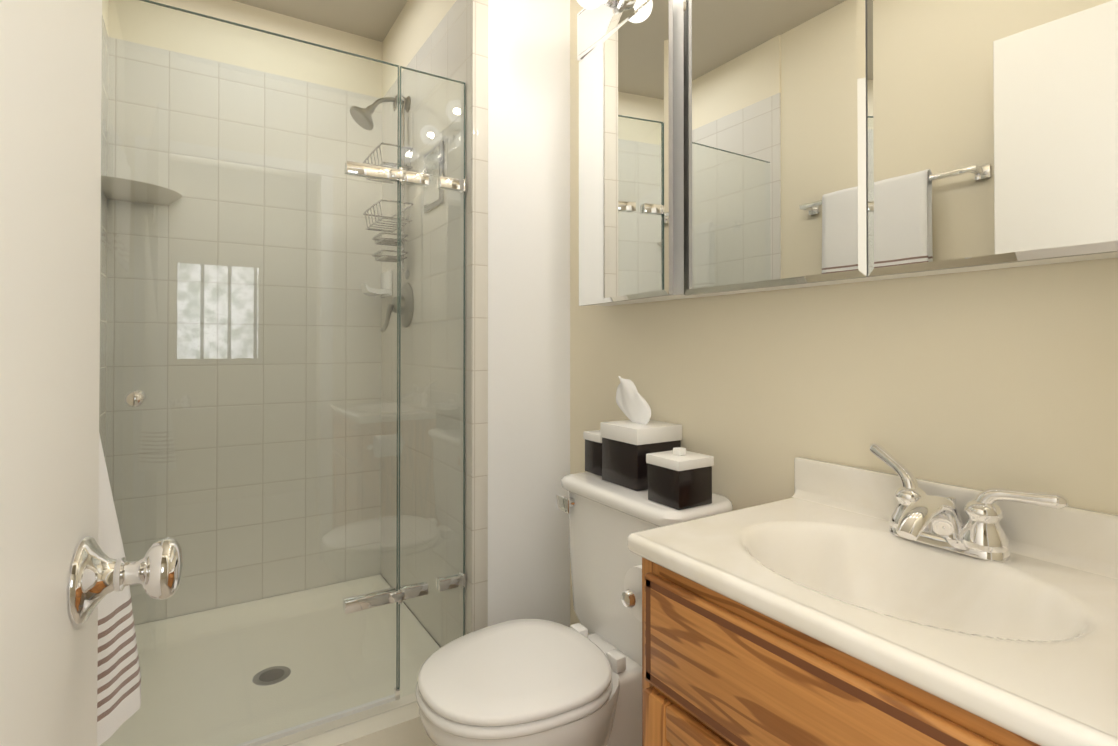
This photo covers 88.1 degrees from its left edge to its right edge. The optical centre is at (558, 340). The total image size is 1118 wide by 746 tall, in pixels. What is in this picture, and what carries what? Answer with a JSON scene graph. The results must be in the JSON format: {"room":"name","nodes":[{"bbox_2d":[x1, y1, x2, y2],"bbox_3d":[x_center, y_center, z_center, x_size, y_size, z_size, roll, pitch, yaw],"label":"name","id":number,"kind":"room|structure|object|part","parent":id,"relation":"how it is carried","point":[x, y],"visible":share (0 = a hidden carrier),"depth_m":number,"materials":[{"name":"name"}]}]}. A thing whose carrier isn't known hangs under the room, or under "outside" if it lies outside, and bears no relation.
{"room":"bathroom","nodes":[
{"label":"bathroom","id":0,"kind":"room"},
{"bbox_2d":[233,0,407,41],"bbox_3d":[-0.369,-1.377,1.337,1.540,0.050,2.800,0,-1,-32],"label":"ceiling","id":1,"kind":"structure","parent":0,"point":[373,19],"depth_m":2.37,"materials":[{"name":"beige paint"}]},
{"bbox_2d":[488,0,569,627],"bbox_3d":[-0.377,-0.094,2.266,0.350,2.500,1.000,0,-1,-32],"label":"wall","id":2,"kind":"structure","parent":0,"point":[528,283],"depth_m":1.85,"materials":[{"name":"white paint"}]},
{"bbox_2d":[381,0,471,647],"bbox_3d":[-0.527,-0.120,2.168,0.008,2.450,0.992,0,-1,-32],"label":"shower wall tile","id":3,"kind":"structure","parent":2,"relation":"attached to","point":[434,37],"depth_m":2.04,"materials":[{"name":"white tile"}]},
{"bbox_2d":[361,270,392,297],"bbox_3d":[-0.784,-0.242,2.472,0.102,0.110,0.150,0,-1,-32],"label":"soap dish","id":4,"kind":"object","parent":3,"relation":"attached to","point":[386,287],"depth_m":2.44,"materials":[{"name":"white ceramic"}]},
{"bbox_2d":[361,283,389,295],"bbox_3d":[-0.788,-0.216,2.469,0.092,0.046,0.142,0,-1,-32],"label":"tray","id":5,"kind":"object","parent":4,"relation":"on","point":[386,287],"depth_m":2.43,"materials":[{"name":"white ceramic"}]},
{"bbox_3d":[-0.746,-0.242,2.496,0.012,0.110,0.150,0,-1,-32],"label":"plate","id":6,"kind":"part","parent":4,"relation":"part of","materials":[{"name":"white ceramic"}]},
{"bbox_2d":[350,94,412,278],"bbox_3d":[-0.686,-0.599,2.209,0.220,0.720,0.281,0,-1,-32],"label":"shower head","id":7,"kind":"object","parent":3,"relation":"attached to","point":[387,258],"depth_m":2.21},
{"bbox_3d":[-0.658,-0.910,2.230,0.137,0.064,0.017,0,-1,-32],"label":"arm","id":8,"kind":"part","parent":7,"relation":"part of"},
{"bbox_2d":[380,283,413,331],"bbox_3d":[-0.644,-0.129,2.252,0.100,0.198,0.178,0,-1,-32],"label":"shower valve","id":9,"kind":"object","parent":3,"relation":"attached to","point":[406,304],"visible":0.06,"depth_m":2.24,"materials":[{"name":"silver metal"}]},
{"bbox_3d":[-0.665,-0.087,2.242,0.054,0.113,0.030,0,-1,-32],"label":"lever","id":10,"kind":"part","parent":9,"relation":"part of","materials":[{"name":"silver metal"}]},
{"bbox_3d":[-0.625,-0.139,2.264,0.053,0.178,0.178,0,-1,-32],"label":"plate","id":11,"kind":"part","parent":9,"relation":"part of","materials":[{"name":"silver metal"}]},
{"bbox_2d":[424,141,443,212],"bbox_3d":[-0.439,-0.566,2.013,0.012,0.210,0.180,0,-1,-32],"label":"mirror","id":12,"kind":"object","parent":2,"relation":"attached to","point":[433,186],"depth_m":1.99,"materials":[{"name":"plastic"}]},
{"bbox_2d":[471,0,487,631],"bbox_3d":[-0.241,0.029,1.755,0.053,2.245,0.008,0,-1,-32],"label":"trim","id":13,"kind":"structure","parent":2,"relation":"attached to","point":[479,517],"depth_m":1.75,"materials":[{"name":"white paint"}]},
{"bbox_2d":[570,0,1117,633],"bbox_3d":[0.240,-0.099,1.710,0.100,2.500,2.800,0,-1,-32],"label":"wall","id":14,"kind":"structure","parent":0,"point":[1004,378],"depth_m":1.06,"materials":[{"name":"beige paint"}]},
{"bbox_2d":[577,0,645,60],"bbox_3d":[0.390,-0.896,1.148,0.246,0.137,1.290,0,-1,-32],"label":"sconce","id":15,"kind":"object","parent":14,"relation":"attached to","point":[598,21],"visible":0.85,"depth_m":1.59,"materials":[{"name":"silver metal"}]},
{"bbox_3d":[0.089,-0.899,1.490,0.101,0.082,0.082,0,-1,-32],"label":"bulb","id":16,"kind":"part","parent":15,"relation":"part of","materials":[{"name":"white glass"}]},
{"bbox_2d":[604,0,624,13],"bbox_3d":[0.140,-0.898,1.522,0.040,0.060,0.060,0,-1,-32],"label":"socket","id":17,"kind":"object","parent":15,"relation":"attached to","point":[614,6],"depth_m":1.52,"materials":[{"name":"silver metal"}]},
{"bbox_2d":[579,0,665,305],"bbox_3d":[0.200,-0.461,1.533,0.154,0.718,0.428,0,-1,-32],"label":"upper cabinet","id":18,"kind":"object","parent":14,"relation":"attached to","point":[619,78],"depth_m":1.49,"materials":[{"name":"white"}]},
{"bbox_2d":[579,0,668,305],"bbox_3d":[0.153,-0.461,1.506,0.044,0.718,0.425,0,-1,-32],"label":"mirror","id":19,"kind":"object","parent":18,"relation":"attached to","point":[624,80],"depth_m":1.46,"materials":[{"name":"clear glass"}]},
{"bbox_3d":[0.160,-0.461,1.509,0.052,0.718,0.426,0,-1,-32],"label":"door","id":20,"kind":"part","parent":18,"relation":"part of","materials":[{"name":"grey metal"}]},
{"bbox_2d":[659,0,838,299],"bbox_3d":[0.429,-0.464,1.170,0.154,0.718,0.432,0,-1,-32],"label":"upper cabinet","id":21,"kind":"object","parent":14,"relation":"attached to","point":[727,147],"depth_m":1.17,"materials":[{"name":"white"}]},
{"bbox_2d":[683,0,866,294],"bbox_3d":[0.400,-0.465,1.151,0.004,0.718,0.427,0,-1,-32],"label":"mirror","id":22,"kind":"object","parent":21,"relation":"attached to","point":[775,91],"depth_m":1.12,"materials":[{"name":"clear glass"}]},
{"bbox_3d":[0.407,-0.465,1.155,0.012,0.718,0.427,0,-1,-32],"label":"door","id":23,"kind":"part","parent":21,"relation":"part of","materials":[{"name":"grey metal"}]},
{"bbox_2d":[794,457,1117,565],"bbox_3d":[0.655,0.278,0.930,0.021,0.080,0.618,0,-1,-32],"label":"backsplash","id":24,"kind":"structure","parent":14,"relation":"attached to","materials":[{"name":"stone"}]},
{"bbox_2d":[839,0,1117,283],"bbox_3d":[0.659,-0.468,0.806,0.154,0.718,0.428,0,-1,-32],"label":"upper cabinet","id":25,"kind":"object","parent":14,"relation":"attached to","point":[975,135],"depth_m":0.83,"materials":[{"name":"white"}]},
{"bbox_2d":[867,0,1117,275],"bbox_3d":[0.629,-0.468,0.787,0.004,0.718,0.427,0,-1,-32],"label":"mirror","id":26,"kind":"object","parent":25,"relation":"attached to","point":[992,125],"depth_m":0.82,"materials":[{"name":"clear glass"}]},
{"bbox_3d":[0.636,-0.468,0.791,0.012,0.718,0.427,0,-1,-32],"label":"door","id":27,"kind":"part","parent":25,"relation":"part of","materials":[{"name":"grey metal"}]},
{"bbox_3d":[-0.369,1.173,1.315,1.540,0.050,2.800,0,-1,-32],"label":"floor","id":28,"kind":"structure","parent":0,"visible":0},
{"bbox_2d":[100,574,439,745],"bbox_3d":[-0.924,1.094,1.866,0.968,0.118,1.054,0,-1,-32],"label":"shower base","id":29,"kind":"object","parent":28,"relation":"on","point":[397,723],"visible":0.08,"depth_m":1.90,"materials":[{"name":"white plastic"}]},
{"bbox_2d":[99,0,466,745],"bbox_3d":[-0.697,0.115,1.524,0.960,1.828,0.088,0,-1,-32],"label":"glass","id":30,"kind":"object","parent":29,"relation":"on","point":[399,594],"visible":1,"depth_m":1.53,"materials":[{"name":"grey"}]},
{"bbox_3d":[-0.971,0.134,1.322,0.037,0.037,0.039,0,-1,-32],"label":"knob","id":31,"kind":"part","parent":30,"relation":"part of","materials":[{"name":"silver metal"}]},
{"bbox_3d":[-0.997,0.134,1.363,0.037,0.037,0.039,0,-1,-32],"label":"knob","id":32,"kind":"part","parent":30,"relation":"part of","materials":[{"name":"silver metal"}]},
{"bbox_3d":[-0.784,-0.798,1.476,0.752,0.002,0.008,0,-1,-32],"label":"edge door","id":33,"kind":"part","parent":30,"relation":"part of","materials":[{"name":"grey"}]},
{"bbox_3d":[-0.377,0.117,1.726,0.200,1.825,0.010,0,-1,-32],"label":"panel","id":34,"kind":"part","parent":30,"relation":"part of","materials":[{"name":"clear glass"}]},
{"bbox_3d":[-0.377,-0.795,1.734,0.200,0.002,0.008,0,-1,-32],"label":"edge panel","id":35,"kind":"part","parent":30,"relation":"part of","materials":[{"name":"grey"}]},
{"bbox_3d":[-0.337,0.732,1.758,0.076,0.032,0.011,0,-1,-32],"label":"clamp plate","id":36,"kind":"part","parent":30,"relation":"part of","materials":[{"name":"silver metal"}]},
{"bbox_3d":[-0.337,-0.475,1.768,0.076,0.032,0.011,0,-1,-32],"label":"clamp plate","id":37,"kind":"part","parent":30,"relation":"part of","materials":[{"name":"silver metal"}]},
{"bbox_3d":[-0.326,0.732,1.740,0.076,0.032,0.011,0,-1,-32],"label":"clamp plate","id":38,"kind":"part","parent":30,"relation":"part of","materials":[{"name":"silver metal"}]},
{"bbox_3d":[-0.326,-0.475,1.751,0.076,0.032,0.011,0,-1,-32],"label":"clamp plate","id":39,"kind":"part","parent":30,"relation":"part of","materials":[{"name":"silver metal"}]},
{"bbox_2d":[415,472,732,745],"bbox_3d":[0.010,0.758,1.333,0.675,0.780,0.464,0,-1,-32],"label":"toilet","id":40,"kind":"object","parent":28,"relation":"on","point":[528,682],"visible":0.79,"depth_m":1.28,"materials":[{"name":"white ceramic"}]},
{"bbox_3d":[-0.101,0.736,1.263,0.412,0.019,0.376,0,-1,-32],"label":"seat","id":41,"kind":"part","parent":40,"relation":"part of","materials":[{"name":"white plastic"}]},
{"bbox_3d":[-0.099,0.712,1.264,0.408,0.023,0.372,0,-1,-32],"label":"seat lid","id":42,"kind":"part","parent":40,"relation":"part of","materials":[{"name":"white plastic"}]},
{"bbox_3d":[-0.083,0.949,1.273,0.452,0.398,0.368,0,-1,-32],"label":"bowl","id":43,"kind":"part","parent":40,"relation":"part of","materials":[{"name":"white ceramic"}]},
{"bbox_3d":[0.011,0.440,1.555,0.010,0.040,0.064,0,-1,-32],"label":"lever arm","id":44,"kind":"part","parent":40,"relation":"part of"},
{"bbox_2d":[583,430,602,475],"bbox_3d":[0.126,0.314,1.620,0.084,0.112,0.084,0,-1,-32],"label":"canister","id":45,"kind":"object","parent":40,"relation":"on","point":[593,452],"visible":0.42,"depth_m":1.60,"materials":[{"name":"black ceramic"}]},
{"bbox_3d":[0.126,0.268,1.621,0.084,0.022,0.084,0,-1,-32],"label":"lid","id":46,"kind":"part","parent":45,"relation":"part of","materials":[{"name":"white ceramic"}]},
{"bbox_3d":[0.210,0.591,1.461,0.201,0.367,0.428,0,-1,-32],"label":"tank","id":47,"kind":"part","parent":40,"relation":"part of","materials":[{"name":"white ceramic"}]},
{"bbox_2d":[600,376,681,490],"bbox_3d":[0.207,0.231,1.514,0.151,0.275,0.172,0,-1,-32],"label":"tissue box","id":48,"kind":"object","parent":40,"relation":"on","point":[632,442],"visible":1,"depth_m":1.47,"materials":[{"name":"black ceramic"}]},
{"bbox_3d":[0.213,0.236,1.506,0.151,0.040,0.151,0,-1,-32],"label":"lid","id":49,"kind":"part","parent":48,"relation":"part of","materials":[{"name":"white ceramic"}]},
{"bbox_3d":[0.203,0.388,1.458,0.219,0.038,0.464,0,-1,-32],"label":"tank lid","id":50,"kind":"part","parent":40,"relation":"part of","materials":[{"name":"white ceramic"}]},
{"bbox_2d":[646,447,713,509],"bbox_3d":[0.274,0.306,1.314,0.108,0.122,0.108,0,-1,-32],"label":"canister","id":51,"kind":"object","parent":40,"relation":"on","point":[679,478],"visible":1,"depth_m":1.28,"materials":[{"name":"black ceramic"}]},
{"bbox_3d":[0.274,0.253,1.315,0.022,0.016,0.022,0,-1,-32],"label":"knob","id":52,"kind":"part","parent":51,"relation":"part of","materials":[{"name":"white ceramic"}]},
{"bbox_3d":[0.274,0.272,1.314,0.108,0.022,0.108,0,-1,-32],"label":"lid","id":53,"kind":"part","parent":51,"relation":"part of","materials":[{"name":"white ceramic"}]},
{"bbox_2d":[621,443,1117,745],"bbox_3d":[0.447,0.661,0.843,0.462,0.965,0.698,0,-1,-32],"label":"bathroom vanity","id":54,"kind":"object","parent":28,"relation":"on","point":[830,604],"visible":1,"depth_m":0.78,"materials":[{"name":"brown wood"}]},
{"bbox_3d":[0.299,0.541,0.704,0.019,0.040,0.498,0,-1,-32],"label":"rail","id":55,"kind":"part","parent":54,"relation":"part of","materials":[{"name":"brown wood"}]},
{"bbox_3d":[0.211,0.578,0.808,0.018,0.052,0.163,0,-1,-32],"label":"door rail","id":56,"kind":"part","parent":54,"relation":"part of","materials":[{"name":"brown wood"}]},
{"bbox_3d":[0.284,0.453,0.695,0.016,0.170,0.538,0,-1,-32],"label":"drawer","id":57,"kind":"part","parent":54,"relation":"part of","materials":[{"name":"brown wood"}]},
{"bbox_3d":[0.299,0.363,0.705,0.019,0.035,0.498,0,-1,-32],"label":"rail","id":58,"kind":"part","parent":54,"relation":"part of","materials":[{"name":"brown wood"}]},
{"bbox_2d":[869,443,1068,561],"bbox_3d":[0.567,0.247,0.868,0.162,0.136,0.282,0,-1,-32],"label":"faucet","id":59,"kind":"object","parent":54,"relation":"on","point":[920,521],"depth_m":0.85,"materials":[{"name":"silver metal"}]},
{"bbox_3d":[-1.089,-0.092,2.467,1.340,2.500,0.100,0,-1,-32],"label":"wall","id":60,"kind":"structure","parent":0,"visible":0},
{"bbox_2d":[101,175,181,205],"bbox_3d":[-1.473,-0.526,2.051,0.225,0.040,0.184,0,-1,-32],"label":"corner shelf","id":61,"kind":"object","parent":60,"relation":"attached to","point":[113,187],"depth_m":2.02,"materials":[{"name":"beige ceramic"}]},
{"bbox_2d":[105,0,381,625],"bbox_3d":[-1.209,-0.118,2.329,0.990,2.450,0.008,0,-1,-32],"label":"shower wall tile","id":62,"kind":"structure","parent":60,"relation":"attached to","point":[259,18],"depth_m":2.29,"materials":[{"name":"white tile"}]},
{"bbox_3d":[-0.978,-0.105,0.941,0.100,2.500,2.800,0,-1,-32],"label":"wall","id":63,"kind":"structure","parent":0,"visible":0},
{"bbox_2d":[99,0,108,460],"bbox_3d":[-1.357,-0.124,1.644,0.008,2.450,0.992,0,-1,-32],"label":"shower wall tile","id":64,"kind":"structure","parent":63,"relation":"attached to","point":[102,391],"depth_m":2.00,"materials":[{"name":"white tile"}]},
{"bbox_3d":[-0.806,-0.410,0.858,0.093,0.358,0.650,0,-1,-32],"label":"towel rail","id":65,"kind":"object","parent":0,"visible":0},
{"bbox_2d":[97,433,140,745],"bbox_3d":[-0.512,-0.033,0.607,0.112,0.950,0.180,0,-1,-32],"label":"hanging towel","id":66,"kind":"object","parent":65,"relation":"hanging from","point":[118,689],"visible":0.08,"depth_m":0.66,"materials":[{"name":"white fabric"}]},
{"bbox_3d":[-0.179,-0.115,-0.138,0.100,2.500,0.120,0,-1,-32],"label":"wall","id":67,"kind":"structure","parent":0,"visible":0},
{"bbox_2d":[0,0,182,745],"bbox_3d":[-0.289,0.118,0.280,0.118,2.018,0.710,0,-1,-26],"label":"door","id":68,"kind":"structure","parent":67,"relation":"in","point":[50,130],"depth_m":0.46,"materials":[{"name":"white paint"}]},
{"bbox_3d":[-0.409,0.221,0.553,0.083,0.077,0.077,0,-1,-32],"label":"inside door knob","id":69,"kind":"part","parent":68,"relation":"part of","materials":[{"name":"silver metal"}]}
]}

